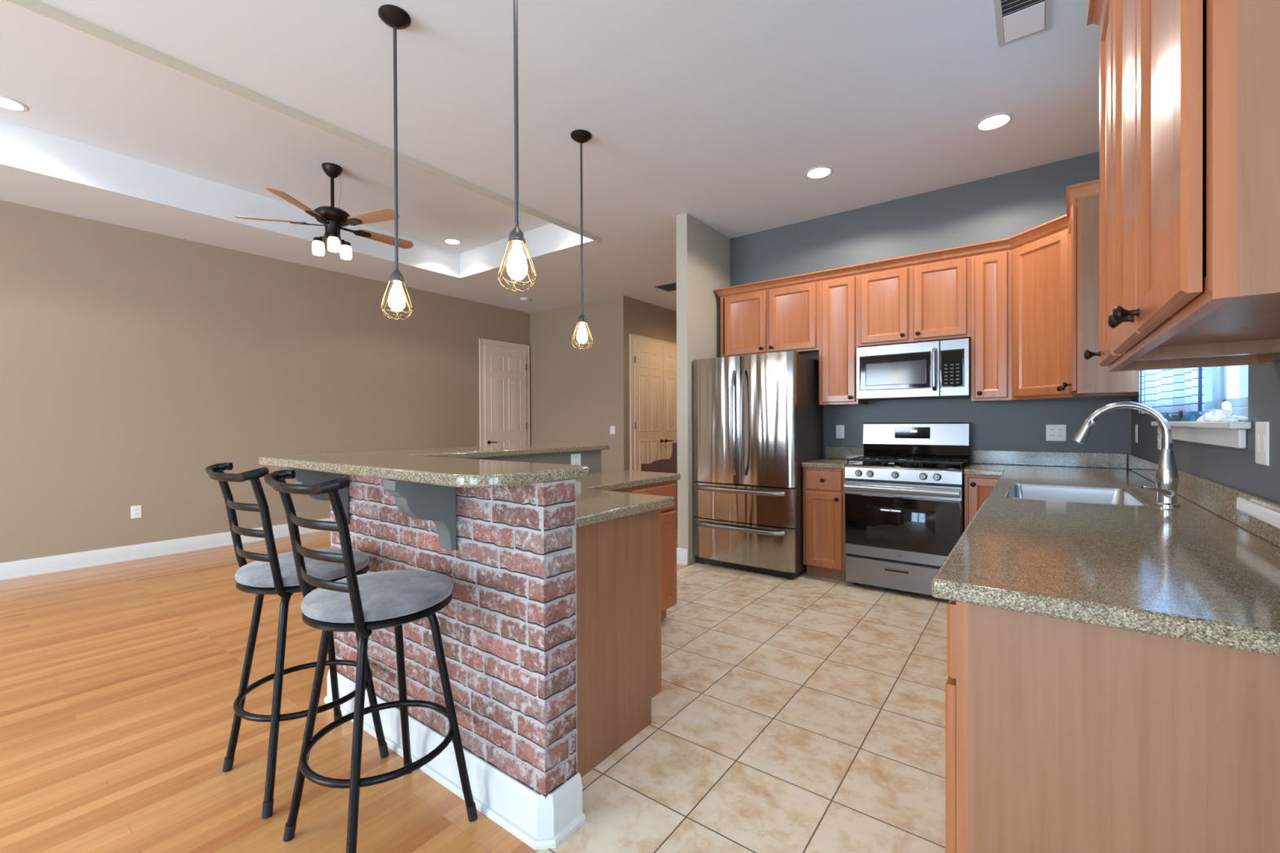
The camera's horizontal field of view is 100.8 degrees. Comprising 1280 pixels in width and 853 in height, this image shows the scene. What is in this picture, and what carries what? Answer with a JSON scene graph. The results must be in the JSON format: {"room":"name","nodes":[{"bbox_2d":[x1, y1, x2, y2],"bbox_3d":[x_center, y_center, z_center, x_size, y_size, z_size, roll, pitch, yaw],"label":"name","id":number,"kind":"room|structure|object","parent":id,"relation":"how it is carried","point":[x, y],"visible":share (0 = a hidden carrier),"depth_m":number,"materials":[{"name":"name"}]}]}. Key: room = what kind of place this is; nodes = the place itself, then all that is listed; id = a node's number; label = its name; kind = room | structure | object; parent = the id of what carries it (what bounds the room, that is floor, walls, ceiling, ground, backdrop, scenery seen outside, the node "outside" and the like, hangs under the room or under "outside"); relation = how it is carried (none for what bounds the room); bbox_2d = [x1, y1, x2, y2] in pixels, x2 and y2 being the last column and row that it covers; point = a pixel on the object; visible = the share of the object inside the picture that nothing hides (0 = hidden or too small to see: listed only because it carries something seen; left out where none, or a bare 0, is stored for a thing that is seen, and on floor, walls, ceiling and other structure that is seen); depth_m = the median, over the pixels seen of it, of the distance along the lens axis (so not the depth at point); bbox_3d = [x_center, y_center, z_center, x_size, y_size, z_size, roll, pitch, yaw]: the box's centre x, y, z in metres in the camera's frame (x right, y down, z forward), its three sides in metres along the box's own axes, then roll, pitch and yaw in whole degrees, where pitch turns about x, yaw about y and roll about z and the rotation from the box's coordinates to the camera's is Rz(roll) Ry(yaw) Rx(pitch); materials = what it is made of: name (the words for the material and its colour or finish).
{"room":"kitchen","nodes":[
{"label":"kitchen","id":0,"kind":"room"},
{"bbox_2d":[0,200,530,563],"bbox_3d":[-4.770,-0.299,4.808,0.100,3.045,9.980,0,0,37],"label":"wall","id":1,"kind":"structure","parent":0,"point":[135,363],"depth_m":5.16,"materials":[{"name":"beige paint"}]},
{"bbox_2d":[130,505,141,518],"bbox_3d":[-4.644,0.788,4.886,0.008,0.115,0.072,0,0,37],"label":"wall outlet","id":2,"kind":"object","parent":1,"relation":"attached to","point":[135,511],"visible":1,"depth_m":4.88,"materials":[{"name":"white plastic"}]},
{"bbox_2d":[0,518,330,580],"bbox_3d":[-5.042,1.160,4.337,0.028,0.135,8.880,0,0,37],"label":"baseboard","id":3,"kind":"structure","parent":1,"relation":"attached to","point":[33,566],"depth_m":4.80,"materials":[{"name":"white paint"}]},
{"bbox_2d":[479,337,529,446],"bbox_3d":[-2.066,-0.063,8.251,0.098,2.508,0.956,0,0,37],"label":"door","id":4,"kind":"structure","parent":1,"relation":"in","point":[504,366],"depth_m":8.21,"materials":[{"name":"beige paint"}]},
{"bbox_2d":[284,449,601,850],"bbox_3d":[-0.418,0.688,2.482,1.414,1.056,1.779,0,0,37],"label":"wall","id":5,"kind":"structure","parent":0,"point":[508,627],"depth_m":1.68,"materials":[{"name":"brown brick"}]},
{"bbox_2d":[258,443,609,488],"bbox_3d":[-0.489,0.141,2.570,1.575,0.036,1.835,0,0,37],"label":"countertop","id":6,"kind":"structure","parent":5,"relation":"on","point":[456,467],"depth_m":1.83,"materials":[{"name":"brown stone"}]},
{"bbox_2d":[570,453,580,465],"bbox_3d":[-0.394,0.211,3.271,0.008,0.085,0.085,0,0,37],"label":"wall outlet","id":7,"kind":"object","parent":5,"relation":"attached to","point":[575,458],"visible":0.86,"depth_m":3.26,"materials":[{"name":"white plastic"}]},
{"bbox_2d":[0,528,949,852],"bbox_3d":[-0.515,1.253,3.022,9.050,0.080,12.400,0,0,37],"label":"floor","id":8,"kind":"structure","parent":0,"point":[120,682],"depth_m":2.11,"materials":[{"name":"brown wood"}]},
{"bbox_2d":[205,462,388,818],"bbox_3d":[-1.228,0.675,1.900,0.426,1.098,0.484,0,0,37],"label":"bar stool","id":9,"kind":"object","parent":8,"relation":"on","point":[271,573],"visible":0.86,"depth_m":1.77,"materials":[{"name":"black metal"}]},
{"bbox_2d":[264,469,477,852],"bbox_3d":[-0.801,0.675,1.585,0.426,1.098,0.484,0,0,37],"label":"bar stool","id":10,"kind":"object","parent":8,"relation":"on","point":[363,603],"visible":1,"depth_m":1.49,"materials":[{"name":"black metal"}]},
{"bbox_2d":[576,508,661,777],"bbox_3d":[-0.289,0.780,2.153,0.515,0.874,0.688,0,0,37],"label":"base cabinet","id":11,"kind":"object","parent":8,"relation":"on","point":[619,560],"visible":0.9,"depth_m":1.99,"materials":[{"name":"brown wood"}]},
{"bbox_2d":[610,480,676,620],"bbox_3d":[-0.226,0.774,3.052,0.538,0.874,0.938,0,0,37],"label":"base cabinet","id":12,"kind":"object","parent":8,"relation":"on","point":[668,514],"visible":0.04,"depth_m":3.20,"materials":[{"name":"brown wood"}]},
{"bbox_2d":[574,470,680,528],"bbox_3d":[-0.207,0.319,2.658,1.039,0.038,1.599,0,0,37],"label":"countertop","id":13,"kind":"structure","parent":12,"relation":"on","point":[595,502],"depth_m":2.27,"materials":[{"name":"brown stone"}]},
{"bbox_2d":[640,442,677,528],"bbox_3d":[0.405,0.689,6.527,0.560,1.000,0.567,0,0,37],"label":"wooden bench","id":14,"kind":"object","parent":8,"relation":"on","point":[666,465],"visible":0.21,"depth_m":6.23,"materials":[{"name":"brown wood"}]},
{"bbox_2d":[693,351,822,579],"bbox_3d":[1.008,0.302,4.603,0.909,1.790,0.768,0,0,37],"label":"refrigerator","id":15,"kind":"object","parent":8,"relation":"on","point":[757,418],"visible":0.95,"depth_m":4.31,"materials":[{"name":"grey metal"}]},
{"bbox_2d":[803,466,846,581],"bbox_3d":[1.586,0.758,4.327,0.328,0.874,0.633,0,0,37],"label":"base cabinet","id":16,"kind":"object","parent":8,"relation":"on","point":[824,491],"visible":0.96,"depth_m":4.11,"materials":[{"name":"brown wood"}]},
{"bbox_2d":[801,457,858,469],"bbox_3d":[1.591,0.301,4.333,0.329,0.038,0.609,0,0,37],"label":"countertop","id":17,"kind":"structure","parent":16,"relation":"on","point":[828,463],"depth_m":4.15,"materials":[{"name":"brown stone"}]},
{"bbox_2d":[844,422,970,595],"bbox_3d":[2.002,0.584,3.966,0.757,1.222,0.661,0,0,37],"label":"gas range","id":18,"kind":"object","parent":8,"relation":"on","point":[904,500],"visible":0.96,"depth_m":3.81,"materials":[{"name":"silver metal"}]},
{"bbox_2d":[846,461,969,470],"bbox_3d":[2.003,0.292,3.967,0.753,0.017,0.493,0,0,37],"label":"cooktop","id":19,"kind":"object","parent":18,"relation":"in","point":[860,464],"depth_m":3.85,"materials":[{"name":"black metal"}]},
{"bbox_2d":[964,475,999,529],"bbox_3d":[2.438,0.758,3.688,0.258,0.874,0.633,0,0,37],"label":"base cabinet","id":20,"kind":"object","parent":8,"relation":"on","point":[977,487],"visible":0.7,"depth_m":3.50,"materials":[{"name":"brown wood"}]},
{"bbox_2d":[945,600,1279,852],"bbox_3d":[1.063,0.779,1.131,0.648,0.874,0.624,0,0,37],"label":"base cabinet","id":21,"kind":"object","parent":8,"relation":"on","point":[1062,735],"visible":0.74,"depth_m":0.93,"materials":[{"name":"brown wood"}]},
{"bbox_2d":[931,463,1279,656],"bbox_3d":[1.818,0.311,2.339,0.888,0.038,3.529,0,0,37],"label":"countertop","id":22,"kind":"structure","parent":21,"relation":"on","point":[1188,572],"depth_m":1.15,"materials":[{"name":"brown stone"}]},
{"bbox_2d":[1007,483,1146,506],"bbox_3d":[1.879,0.395,2.320,0.423,0.210,0.638,0,0,37],"label":"sink","id":23,"kind":"object","parent":22,"relation":"in","point":[1115,496],"visible":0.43,"depth_m":2.53,"materials":[{"name":"grey metal"}]},
{"bbox_2d":[1071,401,1180,506],"bbox_3d":[1.839,0.099,2.012,0.306,0.388,0.114,0,0,37],"label":"faucet","id":24,"kind":"object","parent":22,"relation":"on","point":[1166,477],"visible":1,"depth_m":1.96,"materials":[{"name":"silver metal"}]},
{"bbox_2d":[0,0,1100,313],"bbox_3d":[-0.532,-2.034,3.003,9.050,0.405,12.400,0,0,37],"label":"ceiling","id":25,"kind":"structure","parent":0,"point":[717,113],"depth_m":3.29,"materials":[{"name":"white paint"}]},
{"bbox_2d":[0,94,27,111],"bbox_3d":[-4.152,-2.118,3.466,0.196,0.008,0.196,0,0,37],"label":"recessed light","id":26,"kind":"object","parent":25,"relation":"in","point":[7,103],"visible":1,"depth_m":3.49,"materials":[{"name":"white paint"}]},
{"bbox_2d":[5,0,601,243],"bbox_3d":[-2.280,-1.796,2.653,0.012,0.050,6.340,0,0,37],"label":"trim","id":27,"kind":"structure","parent":25,"relation":"attached to","point":[36,6],"depth_m":2.87,"materials":[{"name":"beige paint"}]},
{"bbox_2d":[234,162,413,260],"bbox_3d":[-2.494,-1.772,4.401,1.315,0.727,1.265,0,0,37],"label":"ceiling fan","id":28,"kind":"object","parent":25,"relation":"hanging from","point":[332,218],"visible":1,"depth_m":4.30,"materials":[{"name":"brown wood"}]},
{"bbox_2d":[377,4,413,319],"bbox_3d":[-1.087,-1.154,2.361,0.137,1.342,0.138,0,0,37],"label":"pendant lamp","id":29,"kind":"object","parent":25,"relation":"hanging from","point":[395,17],"visible":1,"depth_m":2.35,"materials":[{"name":"black metal"}]},
{"bbox_2d":[390,269,403,283],"bbox_3d":[-1.085,-0.671,2.363,0.056,0.052,0.056,0,0,37],"label":"socket","id":30,"kind":"object","parent":29,"relation":"attached to","point":[396,277],"depth_m":2.34,"materials":[{"name":"grey metal"}]},
{"bbox_2d":[443,238,461,244],"bbox_3d":[-2.172,-2.143,6.143,0.196,0.008,0.196,0,0,37],"label":"recessed light","id":31,"kind":"object","parent":25,"relation":"in","point":[450,241],"visible":1,"depth_m":6.12,"materials":[{"name":"white paint"}]},
{"bbox_2d":[497,0,537,291],"bbox_3d":[-0.435,-1.155,1.859,0.137,1.342,0.138,0,0,37],"label":"pendant lamp","id":32,"kind":"object","parent":25,"relation":"hanging from","point":[517,266],"visible":1,"depth_m":1.85,"materials":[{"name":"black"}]},
{"bbox_2d":[508,226,524,244],"bbox_3d":[-0.432,-0.672,1.862,0.056,0.052,0.056,0,0,37],"label":"socket","id":33,"kind":"object","parent":32,"relation":"attached to","point":[516,237],"depth_m":1.84,"materials":[{"name":"grey metal"}]},
{"bbox_2d":[520,297,528,301],"bbox_3d":[-1.667,-1.836,7.667,0.130,0.034,0.130,0,0,37],"label":"smoke detector","id":34,"kind":"object","parent":25,"relation":"attached to","point":[522,299],"visible":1,"depth_m":7.63,"materials":[{"name":"white plastic"}]},
{"bbox_2d":[570,129,593,349],"bbox_3d":[-0.367,-1.163,3.340,0.137,1.342,0.138,0,0,37],"label":"pendant lamp","id":35,"kind":"object","parent":25,"relation":"hanging from","point":[581,136],"visible":1,"depth_m":3.33,"materials":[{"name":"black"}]},
{"bbox_2d":[577,314,586,323],"bbox_3d":[-0.365,-0.680,3.343,0.056,0.052,0.056,0,0,37],"label":"socket","id":36,"kind":"object","parent":35,"relation":"attached to","point":[581,319],"depth_m":3.32,"materials":[{"name":"grey metal"}]},
{"bbox_2d":[653,281,676,292],"bbox_3d":[0.429,-1.855,7.046,0.360,0.009,0.340,0,0,37],"label":"ceiling vent","id":37,"kind":"object","parent":25,"relation":"in","point":[671,286],"visible":0.62,"depth_m":7.05,"materials":[{"name":"grey metal"}]},
{"bbox_2d":[804,165,833,178],"bbox_3d":[1.299,-1.841,3.845,0.196,0.008,0.196,0,0,37],"label":"recessed light","id":38,"kind":"object","parent":25,"relation":"in","point":[820,171],"visible":1,"depth_m":3.84,"materials":[{"name":"white paint"}]},
{"bbox_2d":[974,111,1013,131],"bbox_3d":[2.142,-1.842,3.208,0.196,0.008,0.196,0,0,37],"label":"recessed light","id":39,"kind":"object","parent":25,"relation":"in","point":[995,121],"visible":1,"depth_m":3.20,"materials":[{"name":"white paint"}]},
{"bbox_2d":[994,0,1051,46],"bbox_3d":[1.669,-1.832,2.307,0.197,0.012,0.480,0,0,37],"label":"ceiling vent","id":40,"kind":"object","parent":25,"relation":"in","point":[1016,20],"visible":1,"depth_m":2.37,"materials":[{"name":"beige metal"}]},
{"bbox_2d":[529,295,628,471],"bbox_3d":[-0.984,-0.336,8.144,1.960,3.045,0.100,0,0,37],"label":"wall","id":41,"kind":"structure","parent":0,"point":[576,394],"depth_m":7.98,"materials":[{"name":"beige paint"}]},
{"bbox_2d":[609,426,614,434],"bbox_3d":[-0.398,0.051,7.641,0.090,0.115,0.007,0,0,37],"label":"light switch","id":42,"kind":"object","parent":41,"relation":"attached to","point":[611,428],"visible":1,"depth_m":7.64,"materials":[{"name":"white plastic"}]},
{"bbox_2d":[627,297,676,470],"bbox_3d":[0.456,-0.345,8.514,0.100,3.045,2.220,0,0,37],"label":"wall","id":43,"kind":"structure","parent":0,"point":[645,319],"depth_m":8.00,"materials":[{"name":"beige paint"}]},
{"bbox_2d":[629,333,676,471],"bbox_3d":[0.375,-0.080,8.240,0.098,2.518,1.616,0,0,37],"label":"door","id":44,"kind":"structure","parent":43,"relation":"in","point":[652,362],"depth_m":7.98,"materials":[{"name":"beige paint"}]},
{"bbox_2d":[675,213,729,564],"bbox_3d":[1.651,-0.339,6.332,0.110,3.045,4.280,0,0,37],"label":"wall","id":45,"kind":"structure","parent":0,"point":[702,251],"depth_m":4.65,"materials":[{"name":"beige paint"}]},
{"bbox_2d":[676,547,688,565],"bbox_3d":[0.360,1.132,4.621,0.126,0.135,0.028,0,0,37],"label":"baseboard","id":46,"kind":"structure","parent":45,"relation":"attached to","point":[682,553],"depth_m":4.61,"materials":[{"name":"white paint"}]},
{"bbox_2d":[729,151,1131,465],"bbox_3d":[2.140,-0.330,4.360,3.037,3.045,0.100,0,0,37],"label":"wall","id":47,"kind":"structure","parent":0,"point":[1007,205],"depth_m":4.09,"materials":[{"name":"grey paint"}]},
{"bbox_2d":[720,280,818,357],"bbox_3d":[1.192,-0.941,4.774,0.915,0.608,0.363,0,0,37],"label":"upper cabinet","id":48,"kind":"object","parent":47,"relation":"attached to","point":[784,318],"visible":0.89,"depth_m":4.63,"materials":[{"name":"brown wood"}]},
{"bbox_2d":[713,179,1099,297],"bbox_3d":[1.829,-1.242,3.977,0.706,0.066,3.109,-1,0,-36],"label":"crown molding","id":49,"kind":"structure","parent":48,"relation":"attached to","point":[1090,188],"depth_m":3.84,"materials":[{"name":"brown wood"}]},
{"bbox_2d":[835,425,844,438],"bbox_3d":[1.737,0.045,4.598,0.072,0.115,0.008,0,0,37],"label":"wall outlet","id":50,"kind":"object","parent":47,"relation":"attached to","point":[840,429],"visible":1,"depth_m":4.59,"materials":[{"name":"white plastic"}]},
{"bbox_2d":[818,274,867,405],"bbox_3d":[1.684,-0.714,4.408,0.310,1.064,0.363,0,0,37],"label":"upper cabinet","id":51,"kind":"object","parent":47,"relation":"attached to","point":[837,296],"visible":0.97,"depth_m":4.30,"materials":[{"name":"brown wood"}]},
{"bbox_2d":[825,446,863,458],"bbox_3d":[1.767,0.228,4.569,0.329,0.102,0.020,0,0,37],"label":"backsplash","id":52,"kind":"structure","parent":47,"relation":"attached to","point":[832,452],"depth_m":4.57,"materials":[{"name":"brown stone"}]},
{"bbox_2d":[857,255,970,346],"bbox_3d":[2.113,-0.942,4.085,0.764,0.608,0.363,0,0,37],"label":"upper cabinet","id":53,"kind":"object","parent":47,"relation":"attached to","point":[931,301],"visible":0.94,"depth_m":3.95,"materials":[{"name":"brown wood"}]},
{"bbox_2d":[856,337,970,400],"bbox_3d":[2.099,-0.420,4.066,0.758,0.408,0.417,0,0,37],"label":"microwave","id":54,"kind":"object","parent":53,"relation":"attached to","point":[937,369],"visible":1,"depth_m":3.92,"materials":[{"name":"silver metal"}]},
{"bbox_2d":[970,248,1013,402],"bbox_3d":[2.515,-0.714,3.785,0.237,1.064,0.363,0,0,37],"label":"upper cabinet","id":55,"kind":"object","parent":47,"relation":"attached to","point":[991,368],"visible":0.99,"depth_m":3.68,"materials":[{"name":"brown wood"}]},
{"bbox_2d":[972,449,1127,468],"bbox_3d":[2.861,0.227,3.750,0.866,0.102,0.020,0,0,37],"label":"backsplash","id":56,"kind":"structure","parent":47,"relation":"attached to","point":[1089,460],"depth_m":3.71,"materials":[{"name":"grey stone"}]},
{"bbox_2d":[1045,424,1066,440],"bbox_3d":[2.917,0.044,3.715,0.112,0.115,0.008,0,0,37],"label":"wall outlet","id":57,"kind":"object","parent":47,"relation":"attached to","point":[1053,432],"visible":1,"depth_m":3.71,"materials":[{"name":"white plastic"}]},
{"bbox_2d":[1048,427,1054,431],"bbox_3d":[2.897,0.024,3.727,0.032,0.028,0.002,0,0,37],"label":"receptacle","id":58,"kind":"object","parent":57,"relation":"attached to","point":[1051,429],"depth_m":3.73,"materials":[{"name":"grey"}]},
{"bbox_2d":[1048,433,1054,437],"bbox_3d":[2.897,0.064,3.727,0.032,0.028,0.002,0,0,37],"label":"receptacle","id":59,"kind":"object","parent":57,"relation":"attached to","point":[1051,435],"depth_m":3.73,"materials":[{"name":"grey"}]},
{"bbox_2d":[1057,427,1062,431],"bbox_3d":[2.933,0.024,3.699,0.032,0.028,0.002,0,0,37],"label":"receptacle","id":60,"kind":"object","parent":57,"relation":"attached to","point":[1059,429],"depth_m":3.70,"materials":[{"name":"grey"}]},
{"bbox_2d":[1057,433,1062,437],"bbox_3d":[2.934,0.064,3.699,0.032,0.028,0.002,0,0,37],"label":"receptacle","id":61,"kind":"object","parent":57,"relation":"attached to","point":[1059,435],"depth_m":3.70,"materials":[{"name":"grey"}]},
{"bbox_2d":[1011,227,1138,401],"bbox_3d":[2.785,-0.713,3.418,0.634,1.064,0.628,0,0,37],"label":"upper cabinet","id":62,"kind":"object","parent":47,"relation":"attached to","point":[1039,267],"visible":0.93,"depth_m":3.38,"materials":[{"name":"brown wood"}]},
{"bbox_2d":[1131,359,1279,503],"bbox_3d":[2.026,-0.315,1.775,0.120,3.045,4.175,0,0,37],"label":"wall","id":63,"kind":"structure","parent":0,"point":[1234,468],"depth_m":1.59,"materials":[{"name":"grey paint"}]},
{"bbox_2d":[1062,195,1139,396],"bbox_3d":[2.565,-0.710,2.916,0.383,1.064,0.455,0,0,37],"label":"upper cabinet","id":64,"kind":"object","parent":63,"relation":"attached to","point":[1086,377],"visible":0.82,"depth_m":2.79,"materials":[{"name":"brown wood"}]},
{"bbox_2d":[1134,424,1137,443],"bbox_3d":[3.087,0.044,3.298,0.008,0.115,0.072,0,0,37],"label":"wall outlet","id":65,"kind":"object","parent":63,"relation":"attached to","point":[1135,425],"visible":1,"depth_m":3.28,"materials":[{"name":"white plastic"}]},
{"bbox_2d":[1157,426,1160,449],"bbox_3d":[2.625,0.060,2.682,0.008,0.115,0.072,0,0,37],"label":"wall outlet","id":66,"kind":"object","parent":63,"relation":"attached to","point":[1158,437],"visible":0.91,"depth_m":2.67,"materials":[{"name":"white plastic"}]},
{"bbox_2d":[1138,367,1204,416],"bbox_3d":[2.239,-0.488,2.251,0.057,0.891,0.918,0,0,32],"label":"window blind","id":67,"kind":"object","parent":63,"relation":"hanging from","point":[1169,392],"visible":0.24,"depth_m":2.17,"materials":[{"name":"white paint"}]},
{"bbox_2d":[1084,0,1279,372],"bbox_3d":[1.405,-0.695,1.368,0.383,1.064,0.355,0,0,37],"label":"upper cabinet","id":68,"kind":"object","parent":63,"relation":"attached to","point":[1116,362],"visible":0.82,"depth_m":1.50,"materials":[{"name":"brown wood"}]},
{"bbox_2d":[1107,0,1279,360],"bbox_3d":[1.051,-0.691,0.894,0.383,1.064,0.828,0,0,37],"label":"upper cabinet","id":69,"kind":"object","parent":63,"relation":"attached to","point":[1196,83],"visible":1,"depth_m":0.70,"materials":[{"name":"brown wood"}]},
{"bbox_2d":[1086,0,1104,27],"bbox_3d":[1.159,-1.222,1.030,0.372,0.066,1.277,0,0,37],"label":"crown molding","id":70,"kind":"structure","parent":69,"relation":"attached to","point":[1095,8],"depth_m":1.58,"materials":[{"name":"brown wood"}]},
{"bbox_2d":[1151,421,1252,429],"bbox_3d":[2.171,-0.009,2.057,0.105,0.022,1.345,0,0,37],"label":"trim","id":71,"kind":"structure","parent":63,"relation":"attached to","point":[1211,424],"depth_m":1.71,"materials":[{"name":"white paint"}]},
{"bbox_2d":[1180,411,1202,421],"bbox_3d":[2.217,-0.048,2.129,0.070,0.054,0.307,0,0,37],"label":"crumpled cloth","id":72,"kind":"object","parent":71,"relation":"on","point":[1191,415],"visible":0.63,"depth_m":2.08,"materials":[{"name":"blue fabric"}]},
{"bbox_2d":[1196,408,1228,421],"bbox_3d":[2.037,-0.042,1.877,0.069,0.048,0.266,0,0,37],"label":"crumpled cloth","id":73,"kind":"object","parent":71,"relation":"on","point":[1211,415],"visible":0.8,"depth_m":1.85,"materials":[{"name":"white fabric"}]},
{"bbox_2d":[1217,414,1248,421],"bbox_3d":[1.882,-0.027,1.673,0.162,0.022,0.074,-1,0,-40],"label":"crumpled cloth","id":74,"kind":"object","parent":71,"relation":"on","point":[1232,418],"visible":0.89,"depth_m":1.63,"materials":[{"name":"white fabric"}]},
{"bbox_2d":[1221,401,1232,416],"bbox_3d":[1.901,-0.058,1.718,0.176,0.052,0.022,-1,0,-43],"label":"paper roll","id":75,"kind":"object","parent":74,"relation":"on","point":[1226,407],"visible":1,"depth_m":1.68,"materials":[{"name":"white paper"}]},
{"bbox_2d":[1158,426,1246,448],"bbox_3d":[2.172,0.031,2.086,0.017,0.058,1.292,0,0,37],"label":"trim","id":76,"kind":"structure","parent":63,"relation":"attached to","point":[1237,438],"depth_m":1.81,"materials":[{"name":"white paint"}]},
{"bbox_2d":[1127,453,1279,546],"bbox_3d":[2.165,0.240,2.079,0.020,0.102,3.530,0,0,37],"label":"backsplash","id":77,"kind":"structure","parent":63,"relation":"attached to","point":[1219,499],"depth_m":1.75,"materials":[{"name":"brown stone"}]},
{"bbox_2d":[1236,497,1279,528],"bbox_3d":[1.651,0.229,1.415,0.007,0.038,0.360,0,0,37],"label":"cable plate","id":78,"kind":"object","parent":77,"relation":"attached to","point":[1271,517],"visible":1,"depth_m":1.40,"materials":[{"name":"white plastic"}]},
{"bbox_2d":[1181,365,1248,417],"bbox_3d":[2.241,-0.507,2.028,0.058,0.975,1.300,0,0,37],"label":"window","id":79,"kind":"structure","parent":63,"relation":"in","point":[1225,380],"depth_m":1.98,"materials":[{"name":"white paint"}]},
{"bbox_2d":[1255,422,1269,466],"bbox_3d":[1.708,0.046,1.457,0.007,0.118,0.095,0,0,37],"label":"light switch","id":80,"kind":"object","parent":63,"relation":"attached to","point":[1262,428],"visible":1,"depth_m":1.44,"materials":[{"name":"white plastic"}]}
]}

